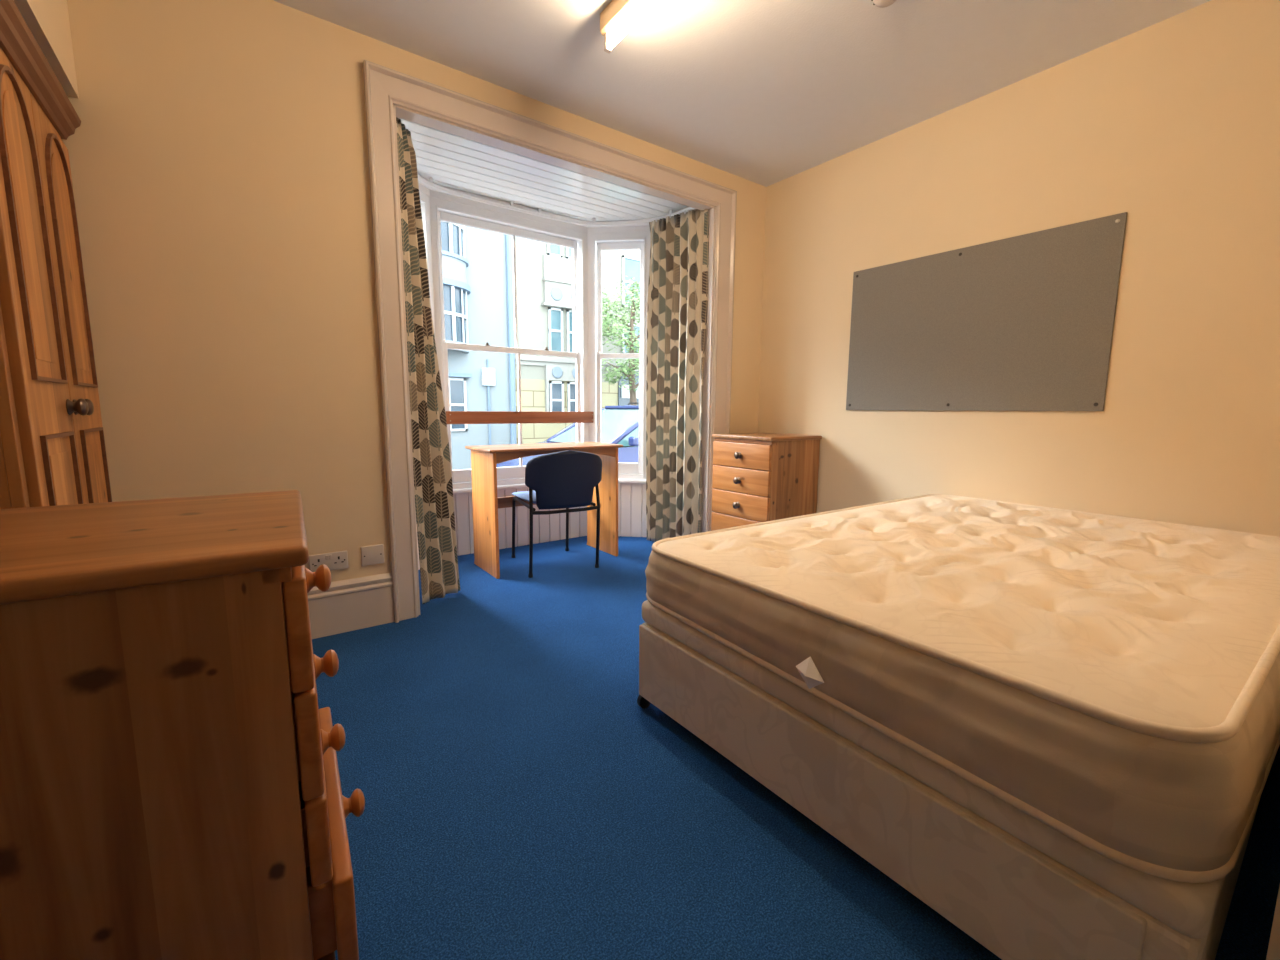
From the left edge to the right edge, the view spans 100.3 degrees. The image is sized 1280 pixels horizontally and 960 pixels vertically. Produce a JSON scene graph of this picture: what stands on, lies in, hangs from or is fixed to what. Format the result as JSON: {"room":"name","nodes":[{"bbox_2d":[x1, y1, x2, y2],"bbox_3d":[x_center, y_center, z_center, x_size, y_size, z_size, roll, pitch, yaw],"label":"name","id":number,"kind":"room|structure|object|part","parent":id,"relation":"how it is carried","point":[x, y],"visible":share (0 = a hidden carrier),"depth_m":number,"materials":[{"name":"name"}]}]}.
{"room":"bedroom","nodes":[
{"label":"bedroom","id":0,"kind":"room"},
{"bbox_2d":[13,0,78,98],"bbox_3d":[-1.173,-0.311,0.309,0.770,2.492,4.450,-5,9,-36],"label":"wall","id":1,"kind":"structure","parent":0,"point":[48,21],"depth_m":1.54,"materials":[{"name":"beige paint"}]},
{"bbox_2d":[61,0,765,581],"bbox_3d":[-0.921,-0.647,2.866,3.960,2.492,0.600,-5,9,-36],"label":"wall","id":2,"kind":"structure","parent":0,"point":[218,152],"depth_m":2.03,"materials":[{"name":"beige paint"}]},
{"bbox_2d":[309,551,347,571],"bbox_3d":[-1.342,0.353,2.304,0.145,0.078,0.014,-5,9,-36],"label":"double socket","id":3,"kind":"object","parent":2,"relation":"attached to","point":[333,560],"visible":0.81,"depth_m":2.31,"materials":[{"name":"white plastic"}]},
{"bbox_2d":[307,573,394,638],"bbox_3d":[-0.743,0.507,2.765,3.960,0.232,0.024,-5,9,-36],"label":"baseboard","id":4,"kind":"structure","parent":2,"relation":"attached to","point":[348,605],"depth_m":2.37,"materials":[{"name":"beige paint"}]},
{"bbox_2d":[361,544,383,565],"bbox_3d":[-1.204,0.338,2.406,0.093,0.088,0.010,-5,9,-36],"label":"blank wall plate","id":5,"kind":"object","parent":2,"relation":"attached to","point":[373,554],"visible":1,"depth_m":2.40,"materials":[{"name":"white plastic"}]},
{"bbox_2d":[419,190,435,343],"bbox_3d":[-1.401,-0.799,3.131,0.126,1.807,0.520,2,8,13],"label":"window","id":6,"kind":"structure","parent":2,"relation":"in","point":[424,199],"depth_m":3.26,"materials":[{"name":"white paint"}]},
{"bbox_2d":[417,173,649,232],"bbox_3d":[-0.773,-1.791,3.475,2.063,0.078,0.495,-5,9,-36],"label":"trim","id":7,"kind":"structure","parent":2,"relation":"attached to","point":[430,191],"depth_m":3.61,"materials":[{"name":"white paint"}]},
{"bbox_2d":[399,118,686,221],"bbox_3d":[-0.629,-1.830,3.272,1.999,0.065,1.000,-5,9,-36],"label":"ceiling","id":8,"kind":"structure","parent":2,"relation":"attached to","point":[452,161],"depth_m":3.21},
{"bbox_2d":[363,60,736,622],"bbox_3d":[-0.439,-0.633,3.201,2.163,2.383,0.631,-5,9,-36],"label":"trim","id":9,"kind":"structure","parent":2,"relation":"attached to","point":[389,94],"depth_m":2.47,"materials":[{"name":"beige paint"}]},
{"bbox_2d":[418,176,694,488],"bbox_3d":[-0.639,-0.867,3.403,1.848,1.881,0.951,-5,9,-36],"label":"window","id":10,"kind":"structure","parent":2,"relation":"in","point":[440,210],"depth_m":3.68,"materials":[{"name":"white paint"}]},
{"bbox_2d":[396,117,459,603],"bbox_3d":[-1.037,-0.515,2.618,0.168,2.275,0.206,0,8,-4],"label":"curtain","id":11,"kind":"object","parent":10,"relation":"hanging from","point":[433,487],"visible":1,"depth_m":2.62,"materials":[{"name":"multicoloured fabric"}]},
{"bbox_3d":[-0.883,-1.308,3.703,1.021,0.840,0.030,-5,9,-36],"label":"sash","id":12,"kind":"part","parent":10,"relation":"part of","materials":[{"name":"glass"}]},
{"bbox_3d":[-0.866,-0.468,3.784,1.021,0.913,0.030,-5,9,-36],"label":"sash","id":13,"kind":"part","parent":10,"relation":"part of","materials":[{"name":"white paint"}]},
{"bbox_2d":[445,411,593,423],"bbox_3d":[-0.800,-0.442,3.769,1.120,0.084,0.030,-5,9,-36],"label":"wooden board","id":14,"kind":"object","parent":10,"relation":"attached to","point":[452,417],"visible":0.94,"depth_m":3.71,"materials":[{"name":"red wood"}]},
{"bbox_3d":[-0.588,-1.766,3.225,1.848,0.051,0.803,-5,9,-36],"label":"curtain rail","id":15,"kind":"part","parent":10,"relation":"part of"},
{"bbox_2d":[646,209,708,541],"bbox_3d":[0.237,-0.649,3.700,0.499,2.276,0.067,7,10,42],"label":"curtain","id":16,"kind":"object","parent":10,"relation":"hanging from","point":[677,302],"visible":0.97,"depth_m":3.69,"materials":[{"name":"multicoloured fabric"}]},
{"bbox_2d":[587,231,650,478],"bbox_3d":[-0.136,-0.912,4.056,0.500,1.807,0.126,1,8,6],"label":"window","id":17,"kind":"structure","parent":2,"relation":"in","point":[597,243],"depth_m":4.01,"materials":[{"name":"white paint"}]},
{"bbox_3d":[-0.154,-0.504,4.094,0.361,0.913,0.030,1,8,6],"label":"sash","id":18,"kind":"part","parent":17,"relation":"part of","materials":[{"name":"white paint"}]},
{"bbox_3d":[-0.144,-1.345,4.021,0.361,0.840,0.030,1,8,6],"label":"sash","id":19,"kind":"part","parent":17,"relation":"part of","materials":[{"name":"white paint"}]},
{"bbox_2d":[415,483,646,569],"bbox_3d":[-0.795,0.278,3.759,2.063,0.425,0.468,-5,9,-36],"label":"wall","id":20,"kind":"structure","parent":0,"point":[631,496],"depth_m":3.94,"materials":[{"name":"white paint"}]},
{"bbox_2d":[453,479,645,493],"bbox_3d":[-0.780,0.056,3.710,2.057,0.030,0.495,-5,9,-36],"label":"trim","id":21,"kind":"structure","parent":20,"relation":"on","point":[639,481],"depth_m":3.75,"materials":[{"name":"white paint"}]},
{"bbox_2d":[273,0,1210,186],"bbox_3d":[0.236,-1.732,1.164,4.250,0.120,4.450,-5,9,-36],"label":"ceiling","id":22,"kind":"structure","parent":0,"point":[765,93],"depth_m":2.28,"materials":[{"name":"paint"}]},
{"bbox_2d":[600,0,660,53],"bbox_3d":[0.229,-1.661,1.589,0.052,0.132,1.220,-5,9,-36],"label":"ceiling light","id":23,"kind":"object","parent":22,"relation":"attached to","point":[616,13],"visible":1,"depth_m":1.97,"materials":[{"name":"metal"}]},
{"bbox_2d":[871,0,895,7],"bbox_3d":[0.889,-1.746,1.925,0.110,0.042,0.110,-5,9,-36],"label":"smoke detector","id":24,"kind":"object","parent":22,"relation":"attached to","point":[879,3],"visible":1,"depth_m":1.94,"materials":[{"name":"white plastic"}]},
{"bbox_2d":[312,536,1279,959],"bbox_3d":[0.084,0.833,1.685,4.250,0.120,4.900,-5,9,-36],"label":"floor","id":25,"kind":"structure","parent":0,"point":[522,802],"depth_m":1.30,"materials":[{"name":"blue carpet"}]},
{"bbox_2d":[0,0,111,508],"bbox_3d":[-1.812,-0.156,1.341,0.617,1.905,0.872,-5,9,-36],"label":"wardrobe","id":26,"kind":"object","parent":25,"relation":"on","point":[53,449],"visible":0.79,"depth_m":1.34,"materials":[{"name":"brown wood"}]},
{"bbox_3d":[-1.605,-0.108,1.006,0.528,1.780,0.020,-5,9,-36],"label":"panel","id":27,"kind":"part","parent":26,"relation":"part of","materials":[{"name":"brown wood"}]},
{"bbox_3d":[-1.483,-0.604,1.296,0.003,0.620,0.171,-5,9,-36],"label":"door panel","id":28,"kind":"part","parent":26,"relation":"part of","materials":[{"name":"brown wood"}]},
{"bbox_3d":[-1.624,-0.192,1.488,0.022,1.740,0.830,-5,9,-36],"label":"frame","id":29,"kind":"part","parent":26,"relation":"part of","materials":[{"name":"brown wood"}]},
{"bbox_3d":[-1.480,-0.604,1.298,0.009,0.720,0.271,-5,9,-36],"label":"panel moulding","id":30,"kind":"part","parent":26,"relation":"part of","materials":[{"name":"brown wood"}]},
{"bbox_3d":[-1.809,-1.067,1.219,0.610,0.067,0.872,-5,9,-36],"label":"cornice","id":31,"kind":"part","parent":26,"relation":"part of","materials":[{"name":"brown wood"}]},
{"bbox_3d":[-1.495,-0.152,1.348,0.022,1.690,0.381,-5,9,-36],"label":"door","id":32,"kind":"part","parent":26,"relation":"part of","materials":[{"name":"brown wood"}]},
{"bbox_3d":[-1.486,0.236,1.408,0.009,0.715,0.271,-5,9,-36],"label":"panel moulding","id":33,"kind":"part","parent":26,"relation":"part of","materials":[{"name":"brown wood"}]},
{"bbox_3d":[-1.488,0.236,1.406,0.003,0.615,0.171,-5,9,-36],"label":"door panel","id":34,"kind":"part","parent":26,"relation":"part of","materials":[{"name":"brown wood"}]},
{"bbox_3d":[-1.724,-0.194,1.655,0.022,1.690,0.381,-5,9,-36],"label":"door","id":35,"kind":"part","parent":26,"relation":"part of","materials":[{"name":"brown wood"}]},
{"bbox_3d":[-1.711,-0.646,1.602,0.003,0.620,0.171,-5,9,-36],"label":"door panel","id":36,"kind":"part","parent":26,"relation":"part of","materials":[{"name":"brown wood"}]},
{"bbox_3d":[-1.709,-0.646,1.604,0.009,0.720,0.271,-5,9,-36],"label":"panel moulding","id":37,"kind":"part","parent":26,"relation":"part of","materials":[{"name":"brown wood"}]},
{"bbox_3d":[-1.564,-0.203,1.486,0.039,0.049,0.049,-5,9,-36],"label":"knob","id":38,"kind":"part","parent":26,"relation":"part of","materials":[{"name":"metal"}]},
{"bbox_3d":[-1.605,-0.211,1.542,0.039,0.049,0.049,-5,9,-36],"label":"knob","id":39,"kind":"part","parent":26,"relation":"part of","materials":[{"name":"metal"}]},
{"bbox_3d":[-1.714,0.194,1.715,0.009,0.715,0.271,-5,9,-36],"label":"panel moulding","id":40,"kind":"part","parent":26,"relation":"part of","materials":[{"name":"brown wood"}]},
{"bbox_3d":[-1.717,0.194,1.713,0.003,0.615,0.171,-5,9,-36],"label":"door panel","id":41,"kind":"part","parent":26,"relation":"part of","materials":[{"name":"brown wood"}]},
{"bbox_2d":[0,490,364,959],"bbox_3d":[-0.698,0.472,0.751,0.547,0.830,0.499,-4,9,-33],"label":"dresser","id":42,"kind":"object","parent":25,"relation":"on","point":[170,785],"visible":1,"depth_m":0.58,"materials":[{"name":"brown wood"}]},
{"bbox_3d":[-0.540,0.082,0.801,0.028,0.020,0.475,-4,9,-33],"label":"rail","id":43,"kind":"part","parent":42,"relation":"part of","materials":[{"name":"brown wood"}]},
{"bbox_3d":[-0.527,0.156,0.820,0.024,0.140,0.473,-4,9,-33],"label":"drawer","id":44,"kind":"part","parent":42,"relation":"part of","materials":[{"name":"brown wood"}]},
{"bbox_3d":[-0.527,0.297,0.840,0.024,0.136,0.473,-4,9,-33],"label":"drawer","id":45,"kind":"part","parent":42,"relation":"part of","materials":[{"name":"brown wood"}]},
{"bbox_3d":[-0.503,0.154,0.836,0.035,0.043,0.043,-4,9,-33],"label":"knob","id":46,"kind":"part","parent":42,"relation":"part of","materials":[{"name":"brown wood"}]},
{"bbox_3d":[-0.526,0.425,0.858,0.024,0.114,0.473,-4,9,-33],"label":"drawer","id":47,"kind":"part","parent":42,"relation":"part of","materials":[{"name":"brown wood"}]},
{"bbox_3d":[-0.503,0.295,0.855,0.035,0.043,0.043,-4,9,-33],"label":"knob","id":48,"kind":"part","parent":42,"relation":"part of","materials":[{"name":"brown wood"}]},
{"bbox_3d":[-0.531,0.680,0.889,0.024,0.120,0.473,-4,9,-33],"label":"drawer","id":49,"kind":"part","parent":42,"relation":"part of","materials":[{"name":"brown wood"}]},
{"bbox_3d":[-0.502,0.423,0.873,0.035,0.043,0.043,-4,9,-33],"label":"knob","id":50,"kind":"part","parent":42,"relation":"part of","materials":[{"name":"brown wood"}]},
{"bbox_3d":[-0.508,0.549,0.886,0.024,0.132,0.473,-4,9,-33],"label":"drawer","id":51,"kind":"part","parent":42,"relation":"part of","materials":[{"name":"brown wood"}]},
{"bbox_3d":[-0.484,0.547,0.902,0.035,0.043,0.043,-4,9,-33],"label":"knob","id":52,"kind":"part","parent":42,"relation":"part of","materials":[{"name":"brown wood"}]},
{"bbox_2d":[465,442,622,578],"bbox_3d":[-0.600,0.152,3.467,0.911,0.755,0.417,-5,9,-36],"label":"desk","id":53,"kind":"object","parent":25,"relation":"on","point":[485,459],"visible":0.77,"depth_m":3.31,"materials":[{"name":"brown wood"}]},
{"bbox_3d":[-0.940,0.191,3.227,0.019,0.735,0.385,-5,9,-36],"label":"panel","id":54,"kind":"part","parent":53,"relation":"part of","materials":[{"name":"brown wood"}]},
{"bbox_3d":[-0.706,0.130,3.609,0.817,0.070,0.015,-5,9,-36],"label":"rail","id":55,"kind":"part","parent":53,"relation":"part of","materials":[{"name":"brown wood"}]},
{"bbox_3d":[-0.268,0.131,3.720,0.019,0.735,0.385,-5,9,-36],"label":"panel","id":56,"kind":"part","parent":53,"relation":"part of","materials":[{"name":"brown wood"}]},
{"bbox_2d":[511,450,601,577],"bbox_3d":[-0.542,0.168,3.363,0.476,0.753,0.590,-4,9,-28],"label":"chair","id":57,"kind":"object","parent":25,"relation":"on","point":[567,479],"visible":1,"depth_m":3.11,"materials":[{"name":"black fabric"}]},
{"bbox_3d":[-0.560,0.097,3.388,0.431,0.038,0.450,-4,9,-28],"label":"seat","id":58,"kind":"part","parent":57,"relation":"part of","materials":[{"name":"blue fabric"}]},
{"bbox_3d":[-0.731,0.337,3.337,0.025,0.422,0.488,-4,9,-28],"label":"leg","id":59,"kind":"part","parent":57,"relation":"part of","materials":[{"name":"black paint"}]},
{"bbox_3d":[-0.632,0.285,3.103,0.030,0.588,0.053,-4,9,-28],"label":"leg","id":60,"kind":"part","parent":57,"relation":"part of","materials":[{"name":"black paint"}]},
{"bbox_3d":[-0.425,-0.004,3.125,0.476,0.347,0.104,-4,9,-28],"label":"backrest","id":61,"kind":"part","parent":57,"relation":"part of","materials":[{"name":"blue fabric"}]},
{"bbox_3d":[-0.400,0.316,3.515,0.025,0.422,0.488,-4,9,-28],"label":"leg","id":62,"kind":"part","parent":57,"relation":"part of","materials":[{"name":"black paint"}]},
{"bbox_3d":[-0.265,0.262,3.300,0.030,0.588,0.053,-4,9,-28],"label":"leg","id":63,"kind":"part","parent":57,"relation":"part of","materials":[{"name":"black paint"}]},
{"bbox_2d":[711,433,821,530],"bbox_3d":[0.799,0.120,3.494,0.521,0.830,0.499,-5,9,-36],"label":"dresser","id":64,"kind":"object","parent":25,"relation":"on","point":[757,477],"visible":0.8,"depth_m":3.31,"materials":[{"name":"brown wood"}]},
{"bbox_3d":[0.625,0.312,3.391,0.024,0.154,0.473,-5,9,-36],"label":"drawer","id":65,"kind":"part","parent":64,"relation":"part of","materials":[{"name":"brown wood"}]},
{"bbox_3d":[0.603,0.159,3.353,0.035,0.043,0.043,-5,9,-36],"label":"knob","id":66,"kind":"part","parent":64,"relation":"part of","materials":[{"name":"metal"}]},
{"bbox_3d":[0.604,0.003,3.333,0.035,0.043,0.043,-5,9,-36],"label":"knob","id":67,"kind":"part","parent":64,"relation":"part of","materials":[{"name":"metal"}]},
{"bbox_3d":[0.605,-0.152,3.312,0.035,0.043,0.043,-5,9,-36],"label":"knob","id":68,"kind":"part","parent":64,"relation":"part of","materials":[{"name":"metal"}]},
{"bbox_3d":[0.626,0.157,3.370,0.024,0.154,0.473,-5,9,-36],"label":"drawer","id":69,"kind":"part","parent":64,"relation":"part of","materials":[{"name":"brown wood"}]},
{"bbox_3d":[0.627,0.001,3.350,0.024,0.154,0.473,-5,9,-36],"label":"drawer","id":70,"kind":"part","parent":64,"relation":"part of","materials":[{"name":"brown wood"}]},
{"bbox_3d":[0.628,-0.154,3.329,0.024,0.154,0.473,-5,9,-36],"label":"drawer","id":71,"kind":"part","parent":64,"relation":"part of","materials":[{"name":"brown wood"}]},
{"bbox_3d":[0.642,-0.243,3.327,0.028,0.020,0.475,-5,9,-36],"label":"rail","id":72,"kind":"part","parent":64,"relation":"part of","materials":[{"name":"brown wood"}]},
{"bbox_3d":[0.957,0.155,3.329,0.459,0.806,0.018,-5,9,-36],"label":"panel","id":73,"kind":"part","parent":64,"relation":"part of","materials":[{"name":"brown wood"}]},
{"bbox_2d":[637,600,1260,959],"bbox_3d":[1.162,0.574,1.822,1.967,0.372,1.293,-5,9,-36],"label":"base","id":74,"kind":"object","parent":25,"relation":"on","point":[1018,886],"visible":0.41,"depth_m":1.02,"materials":[{"name":"fabric"}]},
{"bbox_2d":[645,494,1279,882],"bbox_3d":[1.163,0.310,1.790,2.037,0.243,1.365,-5,9,-35],"label":"mattress","id":75,"kind":"object","parent":74,"relation":"on","point":[1112,681],"visible":1,"depth_m":1.07,"materials":[{"name":"white fabric"}]},
{"bbox_3d":[1.174,0.217,1.785,1.940,0.057,1.296,-5,9,-35],"label":"panel","id":76,"kind":"part","parent":75,"relation":"part of","materials":[{"name":"beige fabric"}]},
{"bbox_2d":[758,0,1279,536],"bbox_3d":[1.876,-0.585,2.543,0.150,2.492,4.450,-5,9,-36],"label":"wall","id":77,"kind":"structure","parent":0,"point":[1172,124],"depth_m":2.25,"materials":[{"name":"beige paint"}]},
{"bbox_2d":[846,212,1126,410],"bbox_3d":[1.625,-0.762,2.723,0.016,0.808,1.222,-5,9,-36],"label":"noticeboard","id":78,"kind":"object","parent":77,"relation":"attached to","point":[1025,322],"visible":1,"depth_m":2.59,"materials":[{"name":"grey fabric"}]},
{"bbox_2d":[1266,886,1279,959],"bbox_3d":[1.173,-0.262,0.057,3.960,2.492,1.250,-5,9,-36],"label":"wall","id":79,"kind":"structure","parent":0,"point":[1273,953],"depth_m":0.70,"materials":[{"name":"beige paint"}]},
{"label":"outside","id":80,"kind":"structure","parent":0,"visible":0},
{"bbox_3d":[-1.252,0.198,10.170,32.000,0.200,7.350,-5,9,-36],"label":"floor","id":81,"kind":"structure","parent":80,"visible":0},
{"bbox_2d":[441,221,516,469],"bbox_3d":[-7.313,-2.763,8.782,11.040,5.950,1.512,-5,9,-36],"label":"house","id":82,"kind":"structure","parent":81,"relation":"on","point":[477,266],"depth_m":11.54,"materials":[{"name":"blue paint"}]},
{"bbox_3d":[-4.192,-5.041,10.351,1.660,1.200,0.622,-5,9,-36],"label":"pane","id":83,"kind":"part","parent":82,"relation":"part of","materials":[{"name":"clear glass"}]},
{"bbox_3d":[-4.204,-3.306,10.580,1.660,1.060,0.622,-5,9,-36],"label":"pane","id":84,"kind":"part","parent":82,"relation":"part of","materials":[{"name":"clear glass"}]},
{"bbox_3d":[-4.195,-3.304,10.568,1.740,0.060,0.652,-5,9,-36],"label":"window rail","id":85,"kind":"part","parent":82,"relation":"part of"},
{"bbox_3d":[-4.322,-1.571,11.106,1.380,1.080,0.014,-5,9,-36],"label":"pane","id":86,"kind":"part","parent":82,"relation":"part of","materials":[{"name":"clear glass"}]},
{"bbox_2d":[497,405,638,466],"bbox_3d":[-0.097,-0.348,7.850,4.240,1.506,2.000,-5,9,-36],"label":"car","id":87,"kind":"object","parent":81,"relation":"on","point":[619,424],"visible":0.16,"depth_m":7.10,"materials":[{"name":"blue paint"}]},
{"bbox_2d":[628,436,638,445],"bbox_3d":[-0.063,-0.486,6.702,0.120,0.120,0.160,-5,9,-36],"label":"mirror","id":88,"kind":"object","parent":87,"relation":"attached to","point":[632,440],"depth_m":6.64,"materials":[{"name":"blue paint"}]},
{"bbox_2d":[512,237,639,443],"bbox_3d":[1.734,-4.909,15.697,11.940,8.520,0.970,-5,9,-36],"label":"house","id":89,"kind":"structure","parent":81,"relation":"on","point":[543,270],"depth_m":12.63,"materials":[{"name":"paint"}]},
{"bbox_3d":[-1.989,-5.796,12.366,0.330,1.160,0.014,-5,9,-36],"label":"pane","id":90,"kind":"part","parent":89,"relation":"part of","materials":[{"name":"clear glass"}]},
{"bbox_3d":[-2.005,-3.536,12.665,0.330,1.000,0.014,-5,9,-36],"label":"pane","id":91,"kind":"part","parent":89,"relation":"part of","materials":[{"name":"clear glass"}]},
{"bbox_3d":[-1.740,-4.646,12.642,1.270,1.150,0.170,-5,9,-36],"label":"window panel","id":92,"kind":"part","parent":89,"relation":"part of","materials":[{"name":"beige stone"}]},
{"bbox_3d":[-2.016,-1.925,12.877,0.330,0.850,0.014,-5,9,-36],"label":"pane","id":93,"kind":"part","parent":89,"relation":"part of","materials":[{"name":"clear glass"}]},
{"bbox_3d":[-1.784,-2.108,13.014,1.130,1.320,0.080,-5,9,-36],"label":"window panel","id":94,"kind":"part","parent":89,"relation":"part of","materials":[{"name":"beige stone"}]},
{"bbox_3d":[-1.591,-3.573,12.968,0.380,1.000,0.014,-5,9,-36],"label":"pane","id":95,"kind":"part","parent":89,"relation":"part of","materials":[{"name":"clear glass"}]},
{"bbox_3d":[-1.602,-1.962,13.181,0.380,0.850,0.014,-5,9,-36],"label":"pane","id":96,"kind":"part","parent":89,"relation":"part of","materials":[{"name":"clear glass"}]},
{"bbox_3d":[-0.163,-1.687,14.305,1.000,2.470,0.040,-5,9,-36],"label":"doorway","id":97,"kind":"part","parent":89,"relation":"part of","materials":[{"name":"glass"}]},
{"bbox_3d":[-0.163,-3.682,14.018,0.710,0.760,0.014,-5,9,-36],"label":"pane","id":98,"kind":"part","parent":89,"relation":"part of","materials":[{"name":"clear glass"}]},
{"bbox_3d":[-0.153,-5.094,13.831,0.710,1.210,0.014,-5,9,-36],"label":"pane","id":99,"kind":"part","parent":89,"relation":"part of","materials":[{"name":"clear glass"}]},
{"bbox_2d":[601,276,639,404],"bbox_3d":[-0.148,-2.438,12.438,2.275,4.457,2.263,6,9,35],"label":"street tree","id":100,"kind":"object","parent":81,"relation":"on","point":[630,372],"visible":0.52,"depth_m":12.11,"materials":[{"name":"green plant"}]}
]}

